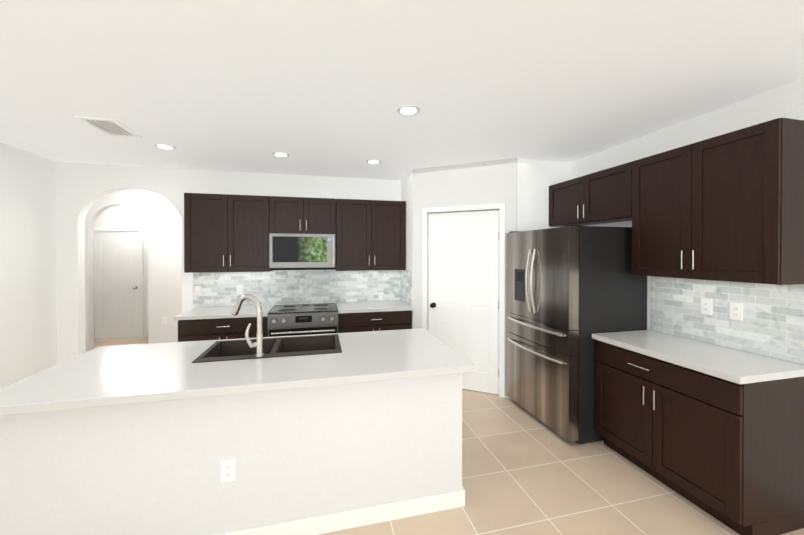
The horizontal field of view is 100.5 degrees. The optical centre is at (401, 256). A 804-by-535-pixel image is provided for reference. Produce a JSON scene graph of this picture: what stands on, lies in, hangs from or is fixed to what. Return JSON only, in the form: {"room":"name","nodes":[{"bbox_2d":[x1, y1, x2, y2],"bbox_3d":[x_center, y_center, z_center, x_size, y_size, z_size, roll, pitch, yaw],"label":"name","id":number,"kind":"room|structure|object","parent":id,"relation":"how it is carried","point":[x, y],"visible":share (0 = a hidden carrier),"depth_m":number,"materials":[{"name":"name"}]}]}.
{"room":"kitchen","nodes":[
{"label":"kitchen","id":0,"kind":"room"},
{"bbox_2d":[0,143,56,387],"bbox_3d":[-2.978,0.269,-0.236,0.120,2.610,8.470,0,0,-14],"label":"wall","id":1,"kind":"structure","parent":0,"point":[28,324],"depth_m":3.39,"materials":[{"name":"paint"}]},
{"bbox_2d":[93,205,147,338],"bbox_3d":[-4.529,0.227,6.462,6.500,2.610,0.120,0,0,-14],"label":"wall","id":2,"kind":"structure","parent":0,"point":[121,216],"depth_m":6.27,"materials":[{"name":"paint"}]},
{"bbox_2d":[94,231,138,338],"bbox_3d":[-5.305,0.530,6.222,0.729,1.991,0.110,0,0,-14],"label":"hall door","id":3,"kind":"structure","parent":2,"relation":"in","point":[116,284],"depth_m":6.24,"materials":[{"name":"white wood"}]},
{"bbox_2d":[93,227,142,337],"bbox_3d":[-5.301,0.503,6.204,0.855,2.061,0.014,0,0,-14],"label":"door frame","id":4,"kind":"structure","parent":2,"relation":"attached to","point":[140,230],"depth_m":6.29,"materials":[{"name":"white wood"}]},
{"bbox_2d":[85,190,181,351],"bbox_3d":[-3.758,0.233,5.416,5.500,2.610,0.120,0,0,-14],"label":"wall","id":5,"kind":"structure","parent":0,"point":[160,214],"depth_m":5.32,"materials":[{"name":"paint"}]},
{"bbox_2d":[162,317,166,323],"bbox_3d":[-3.792,1.025,5.345,0.072,0.116,0.008,0,0,-14],"label":"outlet","id":6,"kind":"object","parent":5,"relation":"attached to","point":[164,320],"visible":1,"depth_m":5.34,"materials":[{"name":"white plastic"}]},
{"bbox_2d":[56,162,400,363],"bbox_3d":[-2.244,0.240,4.243,8.120,2.610,0.120,0,0,-14],"label":"wall","id":7,"kind":"structure","parent":0,"point":[82,189],"depth_m":3.94,"materials":[{"name":"paint"}]},
{"bbox_2d":[184,193,271,272],"bbox_3d":[-2.072,-0.268,4.053,0.907,0.910,0.317,0,0,-14],"label":"upper cabinet","id":8,"kind":"object","parent":7,"relation":"attached to","point":[226,233],"depth_m":3.90,"materials":[{"name":"brown wood"}]},
{"bbox_2d":[193,270,399,306],"bbox_3d":[-1.294,0.404,4.409,2.610,0.437,0.008,0,0,-14],"label":"backsplash","id":9,"kind":"structure","parent":7,"relation":"attached to","point":[287,287],"depth_m":4.38,"materials":[{"name":"tile"}]},
{"bbox_2d":[194,286,200,295],"bbox_3d":[-2.507,0.425,4.101,0.072,0.116,0.011,0,0,-14],"label":"light switch","id":10,"kind":"object","parent":9,"relation":"attached to","point":[197,290],"visible":1,"depth_m":4.10,"materials":[{"name":"white plastic"}]},
{"bbox_2d":[237,285,242,294],"bbox_3d":[-2.045,0.426,4.216,0.072,0.116,0.008,0,0,-14],"label":"electrical outlet","id":11,"kind":"object","parent":9,"relation":"attached to","point":[239,289],"visible":1,"depth_m":4.21,"materials":[{"name":"white plastic"}]},
{"bbox_2d":[378,292,382,300],"bbox_3d":[-0.293,0.560,4.646,0.072,0.116,0.008,0,0,-14],"label":"electrical outlet","id":12,"kind":"object","parent":9,"relation":"attached to","point":[380,296],"visible":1,"depth_m":4.64,"materials":[{"name":"white plastic"}]},
{"bbox_2d":[272,196,335,236],"bbox_3d":[-1.248,-0.500,4.254,0.785,0.450,0.317,0,0,-14],"label":"upper cabinet","id":13,"kind":"object","parent":7,"relation":"attached to","point":[290,215],"depth_m":4.10,"materials":[{"name":"brown wood"}]},
{"bbox_2d":[269,233,334,269],"bbox_3d":[-1.233,-0.052,4.200,0.764,0.437,0.434,0,0,-14],"label":"microwave","id":14,"kind":"object","parent":13,"relation":"attached to","point":[301,251],"visible":1,"depth_m":4.03,"materials":[{"name":"silver metal"}]},
{"bbox_2d":[335,199,405,270],"bbox_3d":[-0.422,-0.271,4.458,0.910,0.910,0.317,0,0,-14],"label":"upper cabinet","id":15,"kind":"object","parent":7,"relation":"attached to","point":[371,234],"depth_m":4.30,"materials":[{"name":"brown wood"}]},
{"bbox_2d":[0,0,803,179],"bbox_3d":[-1.838,-1.106,2.830,11.000,0.100,14.300,0,0,-14],"label":"ceiling","id":16,"kind":"structure","parent":0,"point":[328,88],"depth_m":1.96,"materials":[{"name":"paint"}]},
{"bbox_2d":[75,116,141,137],"bbox_3d":[-2.382,-1.049,2.739,0.260,0.010,0.400,0,0,-14],"label":"ceiling vent","id":17,"kind":"object","parent":16,"relation":"in","point":[110,127],"visible":0.96,"depth_m":2.71,"materials":[{"name":"silver metal"}]},
{"bbox_2d":[154,144,175,149],"bbox_3d":[-2.284,-1.054,3.227,0.170,0.007,0.170,0,0,-14],"label":"recessed light","id":18,"kind":"object","parent":16,"relation":"in","point":[165,146],"visible":0.92,"depth_m":3.21,"materials":[{"name":"white plastic"}]},
{"bbox_2d":[272,152,289,156],"bbox_3d":[-1.257,-1.056,3.480,0.170,0.007,0.170,0,0,-14],"label":"recessed light","id":19,"kind":"object","parent":16,"relation":"in","point":[281,154],"visible":0.96,"depth_m":3.46,"materials":[{"name":"white plastic"}]},
{"bbox_2d":[366,159,380,163],"bbox_3d":[-0.318,-1.058,3.748,0.170,0.007,0.170,0,0,-14],"label":"recessed light","id":20,"kind":"object","parent":16,"relation":"in","point":[372,161],"visible":0.94,"depth_m":3.73,"materials":[{"name":"white plastic"}]},
{"bbox_2d":[397,105,419,115],"bbox_3d":[0.047,-1.049,2.409,0.170,0.007,0.170,0,0,-14],"label":"recessed light","id":21,"kind":"object","parent":16,"relation":"in","point":[408,110],"visible":1,"depth_m":2.40,"materials":[{"name":"white plastic"}]},
{"bbox_2d":[401,170,412,328],"bbox_3d":[0.118,0.239,4.435,0.120,2.610,0.628,0,0,-14],"label":"wall","id":22,"kind":"structure","parent":0,"point":[407,188],"depth_m":4.27,"materials":[{"name":"paint"}]},
{"bbox_2d":[400,270,412,306],"bbox_3d":[0.052,0.404,4.425,0.010,0.437,0.618,0,0,-14],"label":"backsplash","id":23,"kind":"structure","parent":22,"relation":"attached to","point":[406,286],"depth_m":4.37,"materials":[{"name":"tile"}]},
{"bbox_2d":[94,337,803,534],"bbox_3d":[-1.838,1.579,2.847,11.000,0.050,14.300,0,0,-14],"label":"floor","id":24,"kind":"structure","parent":0,"point":[525,472],"depth_m":2.21,"materials":[{"name":"tile"}]},
{"bbox_2d":[178,316,267,341],"bbox_3d":[-2.000,1.108,3.909,0.894,0.879,0.650,0,0,-14],"label":"base cabinet","id":25,"kind":"object","parent":24,"relation":"on","point":[211,329],"visible":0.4,"depth_m":3.61,"materials":[{"name":"brown wood"}]},
{"bbox_2d":[0,374,464,534],"bbox_3d":[-0.866,1.119,2.211,2.385,0.879,0.854,0,0,-14],"label":"kitchen island","id":26,"kind":"object","parent":24,"relation":"on","point":[313,434],"depth_m":1.79,"materials":[{"name":"paint"}]},
{"bbox_2d":[0,328,475,417],"bbox_3d":[-0.848,0.659,2.163,2.400,0.040,1.010,0,0,-14],"label":"island countertop","id":27,"kind":"structure","parent":26,"relation":"on","point":[132,375],"depth_m":1.86,"materials":[{"name":"white stone"}]},
{"bbox_2d":[231,294,267,357],"bbox_3d":[-0.993,0.438,2.151,0.225,0.386,0.193,0,0,-14],"label":"faucet","id":28,"kind":"object","parent":27,"relation":"on","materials":[{"name":"silver metal"}]},
{"bbox_2d":[192,334,343,361],"bbox_3d":[-0.884,0.749,2.343,0.885,0.240,0.495,0,0,-14],"label":"sink","id":29,"kind":"object","parent":27,"relation":"in","point":[224,350],"depth_m":2.48,"materials":[{"name":"grey metal"}]},
{"bbox_2d":[268,303,337,336],"bbox_3d":[-1.182,1.089,4.074,0.764,0.916,0.699,0,0,-14],"label":"range","id":30,"kind":"object","parent":24,"relation":"on","point":[299,319],"visible":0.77,"depth_m":3.80,"materials":[{"name":"silver metal"}]},
{"bbox_2d":[338,311,411,332],"bbox_3d":[-0.379,1.106,4.307,0.900,0.879,0.650,0,0,-14],"label":"base cabinet","id":31,"kind":"object","parent":24,"relation":"on","point":[372,321],"visible":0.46,"depth_m":4.02,"materials":[{"name":"brown wood"}]},
{"bbox_2d":[174,300,412,319],"bbox_3d":[-1.197,0.646,4.105,2.588,0.040,0.648,0,0,-14],"label":"countertop","id":32,"kind":"structure","parent":31,"relation":"on","point":[214,312],"depth_m":3.97,"materials":[{"name":"stone"}]},
{"bbox_2d":[507,225,646,443],"bbox_3d":[1.590,0.646,3.237,0.852,1.812,0.930,0,0,-14],"label":"fridge","id":33,"kind":"object","parent":24,"relation":"on","point":[571,289],"visible":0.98,"depth_m":2.83,"materials":[{"name":"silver metal"}]},
{"bbox_2d":[595,340,803,534],"bbox_3d":[1.962,1.118,2.336,0.614,0.879,0.980,0,0,-14],"label":"base cabinet","id":34,"kind":"object","parent":24,"relation":"on","point":[729,454],"visible":0.98,"depth_m":1.94,"materials":[{"name":"brown wood"}]},
{"bbox_2d":[592,330,803,383],"bbox_3d":[1.968,0.657,2.328,0.608,0.040,0.999,0,0,-14],"label":"countertop","id":35,"kind":"structure","parent":34,"relation":"on","point":[732,365],"depth_m":2.13,"materials":[{"name":"stone"}]},
{"bbox_2d":[413,158,516,397],"bbox_3d":[0.711,0.242,3.917,1.214,2.610,0.120,0,0,25],"label":"wall","id":36,"kind":"structure","parent":0,"point":[484,182],"depth_m":3.86,"materials":[{"name":"white paint"}]},
{"bbox_2d":[422,203,504,397],"bbox_3d":[0.685,0.485,3.855,0.967,2.126,0.015,0,0,25],"label":"door frame","id":37,"kind":"structure","parent":36,"relation":"attached to","point":[500,207],"depth_m":3.67,"materials":[{"name":"white wood"}]},
{"bbox_2d":[428,210,498,394],"bbox_3d":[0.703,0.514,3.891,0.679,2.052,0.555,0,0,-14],"label":"pantry door","id":38,"kind":"structure","parent":36,"relation":"in","point":[463,283],"depth_m":3.85,"materials":[{"name":"white wood"}]},
{"bbox_2d":[517,158,570,230],"bbox_3d":[1.546,0.243,3.772,0.738,2.610,0.120,0,0,-14],"label":"wall","id":39,"kind":"structure","parent":0,"point":[536,179],"depth_m":3.69,"materials":[{"name":"paint"}]},
{"bbox_2d":[571,78,803,363],"bbox_3d":[2.635,0.260,1.141,0.120,2.610,8.470,0,0,-14],"label":"wall","id":40,"kind":"structure","parent":0,"point":[785,101],"depth_m":2.50,"materials":[{"name":"paint"}]},
{"bbox_2d":[549,162,628,226],"bbox_3d":[1.896,-0.552,3.262,0.297,0.453,1.021,0,0,-14],"label":"upper cabinet","id":41,"kind":"object","parent":40,"relation":"attached to","point":[600,197],"depth_m":3.14,"materials":[{"name":"brown wood"}]},
{"bbox_2d":[629,118,803,284],"bbox_3d":[2.125,-0.307,2.327,0.297,0.930,0.903,0,0,-14],"label":"upper cabinet","id":42,"kind":"object","parent":40,"relation":"attached to","point":[727,207],"depth_m":2.10,"materials":[{"name":"brown wood"}]},
{"bbox_2d":[650,276,803,364],"bbox_3d":[2.257,0.397,2.401,0.010,0.477,0.984,0,0,-14],"label":"backsplash","id":43,"kind":"structure","parent":40,"relation":"attached to","point":[771,324],"depth_m":2.29,"materials":[{"name":"tile"}]},
{"bbox_2d":[701,298,711,314],"bbox_3d":[2.236,0.371,2.457,0.008,0.116,0.072,0,0,-14],"label":"electrical outlet","id":44,"kind":"object","parent":43,"relation":"attached to","point":[706,306],"visible":1,"depth_m":2.45,"materials":[{"name":"white plastic"}]},
{"bbox_2d":[730,302,742,320],"bbox_3d":[2.279,0.378,2.281,0.008,0.116,0.072,0,0,-14],"label":"electrical outlet","id":45,"kind":"object","parent":43,"relation":"attached to","point":[736,311],"visible":1,"depth_m":2.28,"materials":[{"name":"white plastic"}]}
]}

